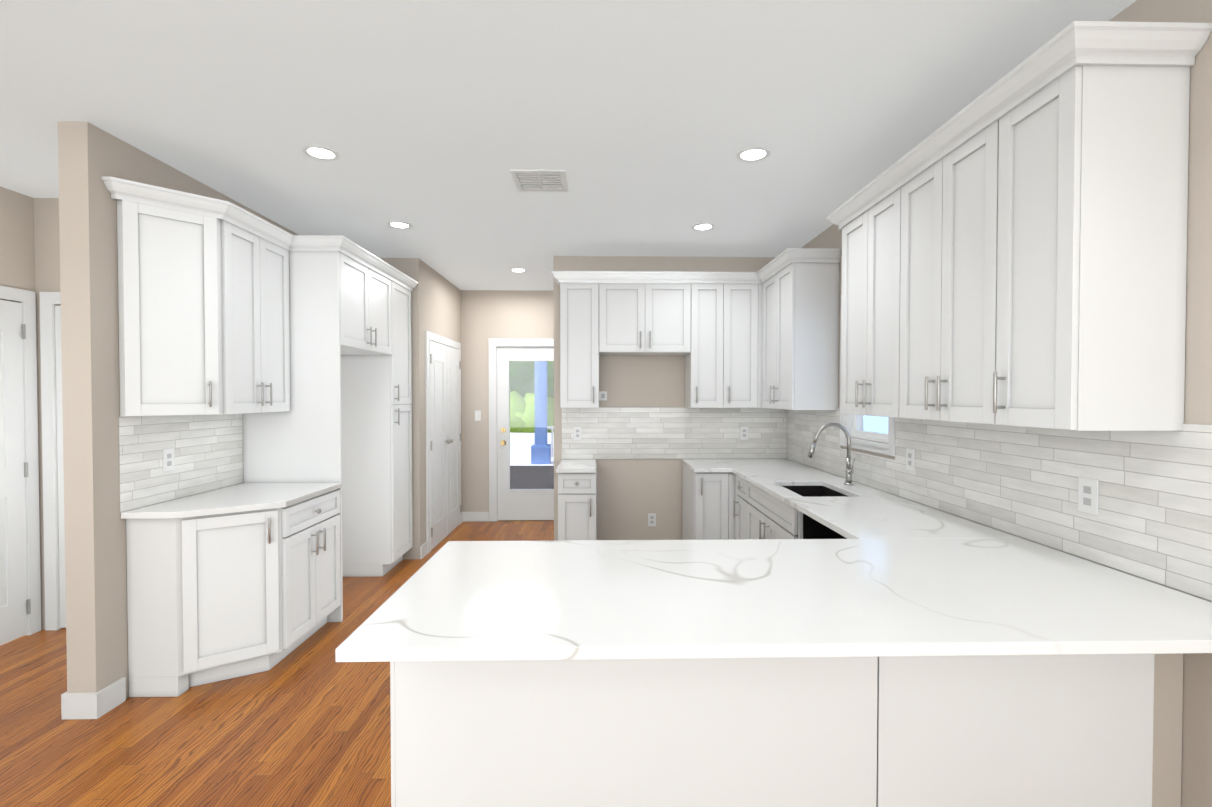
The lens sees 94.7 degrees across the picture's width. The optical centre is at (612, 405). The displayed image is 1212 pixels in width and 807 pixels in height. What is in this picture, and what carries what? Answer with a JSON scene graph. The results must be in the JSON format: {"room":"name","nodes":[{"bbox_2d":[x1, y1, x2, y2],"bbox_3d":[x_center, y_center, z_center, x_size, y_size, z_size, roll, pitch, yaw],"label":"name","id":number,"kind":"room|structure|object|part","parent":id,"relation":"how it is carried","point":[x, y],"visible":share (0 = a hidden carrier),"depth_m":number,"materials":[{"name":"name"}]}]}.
{"room":"kitchen","nodes":[
{"label":"kitchen","id":0,"kind":"room"},
{"bbox_2d":[0,186,34,635],"bbox_3d":[-3.591,0.112,0.416,0.120,2.700,6.390,0,1,-1],"label":"wall","id":1,"kind":"structure","parent":0,"point":[17,263],"depth_m":3.37,"materials":[{"name":"paint"}]},
{"bbox_2d":[0,300,30,644],"bbox_3d":[-3.584,0.396,3.030,0.048,2.020,0.758,0,1,-1],"label":"hall door","id":2,"kind":"structure","parent":1,"relation":"in","point":[15,606],"depth_m":3.33,"materials":[{"name":"white paint"}]},
{"bbox_2d":[34,198,61,628],"bbox_3d":[-3.055,0.059,3.563,1.088,2.700,0.120,0,1,-1],"label":"wall","id":3,"kind":"structure","parent":0,"point":[47,244],"depth_m":3.48,"materials":[{"name":"paint"}]},
{"bbox_2d":[0,285,60,634],"bbox_3d":[-3.111,0.359,3.044,0.955,2.114,0.925,0,1,-1],"label":"door frame","id":4,"kind":"structure","parent":3,"relation":"attached to","point":[49,301],"depth_m":3.47,"materials":[{"name":"white paint"}]},
{"bbox_2d":[55,306,65,627],"bbox_3d":[-3.099,0.387,3.520,0.752,2.020,0.035,0,1,-1],"label":"hall door","id":5,"kind":"structure","parent":3,"relation":"in","point":[59,407],"depth_m":3.50,"materials":[{"name":"white paint"}]},
{"bbox_2d":[58,121,297,698],"bbox_3d":[-2.450,0.054,3.806,0.130,2.700,2.560,0,1,-1],"label":"wall","id":6,"kind":"structure","parent":0,"point":[90,155],"depth_m":2.54,"materials":[{"name":"paint"}]},
{"bbox_2d":[61,677,125,719],"bbox_3d":[-2.495,1.360,3.035,0.035,0.114,1.003,0,1,-1],"label":"baseboard","id":7,"kind":"structure","parent":6,"relation":"attached to","point":[100,703],"depth_m":2.54,"materials":[{"name":"white paint"}]},
{"bbox_2d":[110,177,237,420],"bbox_3d":[-2.208,-0.505,2.838,0.307,1.112,0.369,0,1,-1],"label":"upper cabinet","id":8,"kind":"object","parent":6,"relation":"attached to","point":[178,250],"depth_m":2.80,"materials":[{"name":"paint"}]},
{"bbox_2d":[119,414,242,512],"bbox_3d":[-2.369,0.276,3.132,0.001,0.459,0.920,0,1,-1],"label":"backsplash","id":9,"kind":"structure","parent":6,"relation":"attached to","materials":[{"name":"tile"}]},
{"bbox_2d":[163,448,174,471],"bbox_3d":[-2.361,0.289,2.972,0.006,0.116,0.072,0,1,-1],"label":"outlet","id":10,"kind":"object","parent":9,"relation":"attached to","point":[168,453],"depth_m":2.97,"materials":[{"name":"white plastic"}]},
{"bbox_2d":[238,209,293,416],"bbox_3d":[-2.218,-0.513,3.272,0.307,1.112,0.620,0,1,-1],"label":"upper cabinet","id":11,"kind":"object","parent":6,"relation":"attached to","point":[265,253],"depth_m":3.31,"materials":[{"name":"paint"}]},
{"bbox_2d":[294,237,393,356],"bbox_3d":[-2.080,-0.741,4.052,0.617,0.682,0.894,0,1,-1],"label":"upper cabinet","id":12,"kind":"object","parent":6,"relation":"attached to","point":[344,296],"depth_m":3.61,"materials":[{"name":"paint"}]},
{"bbox_2d":[0,520,553,806],"bbox_3d":[-0.969,1.465,1.992,5.430,0.060,9.380,0,1,-1],"label":"floor","id":13,"kind":"structure","parent":0,"point":[306,723],"depth_m":2.44,"materials":[{"name":"brown wood"}]},
{"bbox_2d":[126,505,297,696],"bbox_3d":[-2.054,0.981,2.878,0.617,0.878,0.319,0,1,-1],"label":"base cabinet","id":14,"kind":"object","parent":13,"relation":"on","point":[208,601],"depth_m":2.79,"materials":[{"name":"paint"}]},
{"bbox_2d":[121,481,341,520],"bbox_3d":[-2.052,0.521,3.143,0.633,0.030,0.920,0,1,-1],"label":"countertop","id":15,"kind":"structure","parent":14,"relation":"on","point":[249,500],"depth_m":2.96,"materials":[{"name":"white stone"}]},
{"bbox_2d":[294,489,345,645],"bbox_3d":[-2.062,0.975,3.264,0.617,0.878,0.692,0,1,-1],"label":"base cabinet","id":16,"kind":"object","parent":13,"relation":"on","point":[319,551],"depth_m":3.34,"materials":[{"name":"paint"}]},
{"bbox_2d":[314,269,413,576],"bbox_3d":[-2.095,0.147,4.750,0.617,2.482,0.468,0,1,-1],"label":"tall cabinet","id":17,"kind":"object","parent":13,"relation":"on","point":[363,405],"depth_m":4.53,"materials":[{"name":"paint"}]},
{"bbox_2d":[390,661,625,806],"bbox_3d":[-0.293,0.999,1.822,0.619,0.878,0.631,0,1,-1],"label":"panel","id":18,"kind":"object","parent":13,"relation":"on","point":[483,733],"depth_m":1.50,"materials":[{"name":"paint"}]},
{"bbox_2d":[335,537,1211,664],"bbox_3d":[0.499,0.545,1.718,2.245,0.030,0.920,0,1,-1],"label":"countertop","id":19,"kind":"structure","parent":18,"relation":"on","point":[688,598],"depth_m":1.50,"materials":[{"name":"white stone"}]},
{"bbox_2d":[558,473,597,540],"bbox_3d":[-0.282,0.951,4.637,0.300,0.878,0.617,0,1,-1],"label":"base cabinet","id":20,"kind":"object","parent":13,"relation":"on","point":[577,492],"depth_m":4.33,"materials":[{"name":"paint"}]},
{"bbox_2d":[556,457,597,472],"bbox_3d":[-0.289,0.496,4.611,0.305,0.030,0.640,0,1,-1],"label":"countertop","id":21,"kind":"structure","parent":20,"relation":"on","point":[568,464],"depth_m":4.49,"materials":[{"name":"white stone"}]},
{"bbox_2d":[682,461,733,536],"bbox_3d":[0.798,0.951,4.632,0.340,0.878,0.674,0,1,-1],"label":"base cabinet","id":22,"kind":"object","parent":13,"relation":"on","point":[705,492],"depth_m":4.36,"materials":[{"name":"paint"}]},
{"bbox_2d":[682,457,729,468],"bbox_3d":[0.771,0.495,4.634,0.295,0.030,0.640,0,1,-1],"label":"countertop","id":23,"kind":"structure","parent":22,"relation":"on","point":[694,462],"depth_m":4.63,"materials":[{"name":"white stone"}]},
{"bbox_2d":[730,473,837,536],"bbox_3d":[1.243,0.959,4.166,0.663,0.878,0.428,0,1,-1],"label":"base cabinet","id":24,"kind":"object","parent":13,"relation":"on","point":[755,510],"depth_m":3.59,"materials":[{"name":"paint"}]},
{"bbox_2d":[714,457,853,484],"bbox_3d":[1.245,0.501,4.315,0.640,0.030,1.300,0,1,-1],"label":"countertop","id":25,"kind":"structure","parent":24,"relation":"on","point":[756,470],"depth_m":4.08,"materials":[{"name":"white stone"}]},
{"bbox_2d":[807,423,854,484],"bbox_3d":[1.369,0.304,3.495,0.293,0.391,0.093,0,1,-1],"label":"faucet","id":26,"kind":"object","parent":25,"relation":"on","point":[848,471],"depth_m":3.50,"materials":[{"name":"silver metal"}]},
{"bbox_2d":[782,497,1013,536],"bbox_3d":[1.281,0.529,2.653,0.640,0.030,0.915,0,1,-1],"label":"countertop","id":27,"kind":"structure","parent":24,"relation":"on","point":[848,516],"depth_m":2.55,"materials":[{"name":"white stone"}]},
{"bbox_2d":[826,657,981,806],"bbox_3d":[0.719,0.999,1.850,0.540,0.878,0.619,0,1,-1],"label":"panel","id":28,"kind":"object","parent":13,"relation":"on","point":[905,731],"depth_m":1.53,"materials":[{"name":"paint"}]},
{"bbox_2d":[380,258,461,558],"bbox_3d":[-2.087,0.021,5.754,0.679,2.700,1.519,0,1,-1],"label":"wall","id":29,"kind":"structure","parent":0,"point":[435,302],"depth_m":5.06,"materials":[{"name":"paint"}]},
{"bbox_2d":[425,331,461,552],"bbox_3d":[-1.737,0.333,5.808,0.022,2.074,1.250,0,1,-1],"label":"trim","id":30,"kind":"structure","parent":29,"relation":"attached to","point":[431,336],"depth_m":5.23,"materials":[{"name":"white paint"}]},
{"bbox_2d":[430,340,461,549],"bbox_3d":[-1.718,0.368,5.809,0.085,1.980,1.104,0,1,-1],"label":"closet door","id":31,"kind":"structure","parent":29,"relation":"in","point":[445,433],"depth_m":5.73,"materials":[{"name":"white paint"}]},
{"bbox_2d":[461,290,553,511],"bbox_3d":[-0.566,0.007,6.608,4.179,2.700,0.120,0,1,-1],"label":"wall","id":32,"kind":"structure","parent":0,"point":[486,315],"depth_m":6.52,"materials":[{"name":"paint"}]},
{"bbox_2d":[462,511,488,521],"bbox_3d":[-1.606,1.300,6.537,0.314,0.114,0.020,0,1,-1],"label":"baseboard","id":33,"kind":"structure","parent":32,"relation":"attached to","point":[466,516],"depth_m":6.53,"materials":[{"name":"white paint"}]},
{"bbox_2d":[475,410,480,420],"bbox_3d":[-1.574,0.118,6.523,0.070,0.120,0.008,0,1,-1],"label":"switch plate","id":34,"kind":"object","parent":32,"relation":"attached to","point":[477,415],"visible":1,"depth_m":6.52,"materials":[{"name":"white plastic"}]},
{"bbox_2d":[488,338,553,521],"bbox_3d":[-0.925,0.287,6.593,1.040,2.139,0.142,0,1,-1],"label":"door frame","id":35,"kind":"structure","parent":32,"relation":"attached to","point":[494,343],"depth_m":6.51,"materials":[{"name":"white paint"}]},
{"bbox_2d":[497,347,553,519],"bbox_3d":[-0.924,0.335,6.543,0.852,2.030,0.115,0,1,-1],"label":"exterior door","id":36,"kind":"structure","parent":32,"relation":"in","point":[526,504],"depth_m":6.56,"materials":[{"name":"white paint"}]},
{"bbox_2d":[0,0,1135,290],"bbox_3d":[-0.969,-1.324,1.945,5.430,0.120,9.380,0,1,-1],"label":"ceiling","id":37,"kind":"structure","parent":0,"point":[640,122],"depth_m":2.36,"materials":[{"name":"white paint"}]},
{"bbox_2d":[302,145,339,160],"bbox_3d":[-1.474,-1.277,2.825,0.170,0.004,0.170,0,1,-1],"label":"recessed light","id":38,"kind":"object","parent":37,"relation":"in","point":[321,152],"visible":1,"depth_m":2.82,"materials":[{"name":"white paint"}]},
{"bbox_2d":[387,221,411,228],"bbox_3d":[-1.530,-1.297,4.014,0.170,0.004,0.170,0,1,-1],"label":"recessed light","id":39,"kind":"object","parent":37,"relation":"in","point":[399,224],"visible":1,"depth_m":4.02,"materials":[{"name":"white paint"}]},
{"bbox_2d":[510,268,526,271],"bbox_3d":[-0.921,-1.321,5.457,0.170,0.004,0.170,0,1,-1],"label":"recessed light","id":40,"kind":"object","parent":37,"relation":"in","point":[518,270],"visible":1,"depth_m":5.46,"materials":[{"name":"white paint"}]},
{"bbox_2d":[510,170,567,191],"bbox_3d":[-0.411,-1.281,3.188,0.300,0.008,0.300,0,1,-1],"label":"ceiling vent","id":41,"kind":"object","parent":37,"relation":"in","point":[542,180],"visible":0.96,"depth_m":3.18,"materials":[{"name":"white metal"}]},
{"bbox_2d":[692,223,714,230],"bbox_3d":[0.660,-1.298,4.061,0.170,0.004,0.170,0,1,-1],"label":"recessed light","id":42,"kind":"object","parent":37,"relation":"in","point":[703,227],"visible":1,"depth_m":4.07,"materials":[{"name":"white paint"}]},
{"bbox_2d":[736,147,770,161],"bbox_3d":[0.716,-1.277,2.842,0.170,0.004,0.170,0,1,-1],"label":"recessed light","id":43,"kind":"object","parent":37,"relation":"in","point":[752,154],"visible":1,"depth_m":2.84,"materials":[{"name":"white paint"}]},
{"bbox_2d":[553,256,774,540],"bbox_3d":[0.519,0.034,5.011,2.079,2.700,0.120,0,1,-1],"label":"wall","id":44,"kind":"structure","parent":0,"point":[632,494],"depth_m":4.95,"materials":[{"name":"paint"}]},
{"bbox_2d":[558,271,609,408],"bbox_3d":[-0.245,-0.538,4.757,0.380,1.112,0.327,0,1,-1],"label":"upper cabinet","id":45,"kind":"object","parent":44,"relation":"attached to","point":[584,295],"depth_m":4.60,"materials":[{"name":"paint"}]},
{"bbox_2d":[599,391,606,399],"bbox_3d":[-0.084,-0.085,4.933,0.070,0.080,0.006,0,1,-1],"label":"outlet","id":46,"kind":"object","parent":44,"relation":"attached to","point":[602,394],"depth_m":4.93,"materials":[{"name":"white plastic"}]},
{"bbox_2d":[648,513,655,525],"bbox_3d":[0.351,1.015,4.961,0.072,0.116,0.006,0,1,-1],"label":"outlet","id":47,"kind":"object","parent":44,"relation":"attached to","point":[651,516],"depth_m":4.96,"materials":[{"name":"white plastic"}]},
{"bbox_2d":[610,271,693,354],"bbox_3d":[0.265,-0.768,4.764,0.760,0.652,0.327,0,1,-1],"label":"upper cabinet","id":48,"kind":"object","parent":44,"relation":"attached to","point":[652,312],"depth_m":4.61,"materials":[{"name":"paint"}]},
{"bbox_2d":[562,407,786,458],"bbox_3d":[0.551,0.245,4.951,2.001,0.459,0.008,0,1,-1],"label":"backsplash","id":49,"kind":"structure","parent":44,"relation":"attached to","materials":[{"name":"tile"}]},
{"bbox_2d":[573,427,581,439],"bbox_3d":[-0.309,0.245,4.925,0.072,0.116,0.006,0,1,-1],"label":"outlet","id":50,"kind":"object","parent":49,"relation":"attached to","point":[577,431],"depth_m":4.92,"materials":[{"name":"white plastic"}]},
{"bbox_2d":[740,427,748,439],"bbox_3d":[1.171,0.245,4.958,0.072,0.116,0.006,0,1,-1],"label":"outlet","id":51,"kind":"object","parent":49,"relation":"attached to","point":[744,431],"depth_m":4.96,"materials":[{"name":"white plastic"}]},
{"bbox_2d":[678,272,733,408],"bbox_3d":[0.779,-0.538,4.780,0.389,1.112,0.327,0,1,-1],"label":"upper cabinet","id":52,"kind":"object","parent":44,"relation":"attached to","point":[709,371],"depth_m":4.62,"materials":[{"name":"paint"}]},
{"bbox_2d":[734,273,749,408],"bbox_3d":[1.054,-0.538,4.786,0.397,1.112,0.327,0,1,-1],"label":"upper cabinet","id":53,"kind":"object","parent":44,"relation":"attached to","point":[741,281],"depth_m":4.63,"materials":[{"name":"paint"}]},
{"bbox_2d":[788,0,1211,806],"bbox_3d":[1.685,0.085,2.026,0.120,2.700,9.380,0,1,-1],"label":"wall","id":54,"kind":"structure","parent":0,"point":[1196,750],"depth_m":1.56,"materials":[{"name":"paint"}]},
{"bbox_2d":[758,249,837,412],"bbox_3d":[1.395,-0.530,4.274,0.358,1.112,0.748,0,1,-1],"label":"upper cabinet","id":55,"kind":"object","parent":54,"relation":"attached to","point":[798,290],"depth_m":3.91,"materials":[{"name":"paint"}]},
{"bbox_2d":[838,173,889,416],"bbox_3d":[1.443,-0.504,2.776,0.327,1.112,0.670,0,1,-1],"label":"upper cabinet","id":56,"kind":"object","parent":54,"relation":"attached to","point":[864,223],"depth_m":2.82,"materials":[{"name":"paint"}]},
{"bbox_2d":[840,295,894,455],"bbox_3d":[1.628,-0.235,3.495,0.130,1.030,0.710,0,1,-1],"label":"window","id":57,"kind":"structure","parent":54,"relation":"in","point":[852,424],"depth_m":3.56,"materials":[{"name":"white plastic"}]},
{"bbox_2d":[886,105,977,428],"bbox_3d":[1.455,-0.495,2.197,0.327,1.112,0.730,0,1,-1],"label":"upper cabinet","id":58,"kind":"object","parent":54,"relation":"attached to","point":[932,287],"depth_m":2.23,"materials":[{"name":"paint"}]},
{"bbox_2d":[787,407,1211,601],"bbox_3d":[1.597,0.266,3.123,0.008,0.480,3.691,0,1,-1],"label":"backsplash","id":59,"kind":"structure","parent":54,"relation":"attached to","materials":[{"name":"tile"}]},
{"bbox_2d":[906,448,914,470],"bbox_3d":[1.593,0.288,2.988,0.006,0.116,0.072,0,1,-1],"label":"outlet","id":60,"kind":"object","parent":59,"relation":"attached to","point":[910,452],"depth_m":2.98,"materials":[{"name":"white plastic"}]},
{"bbox_2d":[1078,477,1097,514],"bbox_3d":[1.616,0.307,1.899,0.006,0.116,0.072,0,1,-1],"label":"outlet","id":61,"kind":"object","parent":59,"relation":"attached to","point":[1087,486],"depth_m":1.90,"materials":[{"name":"white plastic"}]},
{"bbox_2d":[974,25,1201,436],"bbox_3d":[1.465,-0.487,1.767,0.327,1.112,0.370,0,1,-1],"label":"upper cabinet","id":62,"kind":"object","parent":54,"relation":"attached to","point":[1083,153],"depth_m":1.59,"materials":[{"name":"paint"}]},
{"bbox_3d":[-0.387,-1.026,3.237,3.966,0.084,3.528,0,1,-1],"label":"cabinet crown","id":63,"kind":"part","parent":62,"relation":"part of","materials":[{"name":"paint"}]},
{"label":"outside","id":64,"kind":"structure","parent":0,"visible":0},
{"bbox_2d":[510,432,553,465],"bbox_3d":[-0.637,1.114,33.325,80.000,0.020,53.220,0,1,-1],"label":"ground","id":65,"kind":"structure","parent":64,"point":[528,445],"depth_m":17.76,"materials":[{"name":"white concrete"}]},
{"bbox_2d":[510,466,553,488],"bbox_3d":[-2.140,1.486,10.475,20.000,0.010,5.650,0,1,-1],"label":"ground","id":66,"kind":"structure","parent":65,"relation":"on","point":[528,472],"depth_m":11.37,"materials":[{"name":"grey"}]},
{"bbox_2d":[510,391,553,432],"bbox_3d":[-3.974,0.914,27.245,19.313,3.342,4.242,0,1,-1],"label":"grass bank","id":67,"kind":"object","parent":65,"relation":"on","point":[514,414],"depth_m":25.55,"materials":[{"name":"green plant"}]},
{"bbox_2d":[510,361,553,397],"bbox_3d":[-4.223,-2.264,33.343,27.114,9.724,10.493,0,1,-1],"label":"tree","id":68,"kind":"object","parent":65,"relation":"on","point":[516,382],"depth_m":29.12,"materials":[{"name":"green plant"}]},
{"bbox_2d":[531,361,553,463],"bbox_3d":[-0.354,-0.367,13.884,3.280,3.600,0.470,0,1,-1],"label":"porch post","id":69,"kind":"object","parent":65,"relation":"on","point":[540,436],"depth_m":13.68,"materials":[{"name":"blue paint"}]},
{"bbox_2d":[863,415,887,433],"bbox_3d":[9.620,-1.603,10.104,0.300,6.200,32.000,0,1,-1],"label":"sky","id":70,"kind":"structure","parent":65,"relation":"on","point":[869,419],"depth_m":19.66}
]}

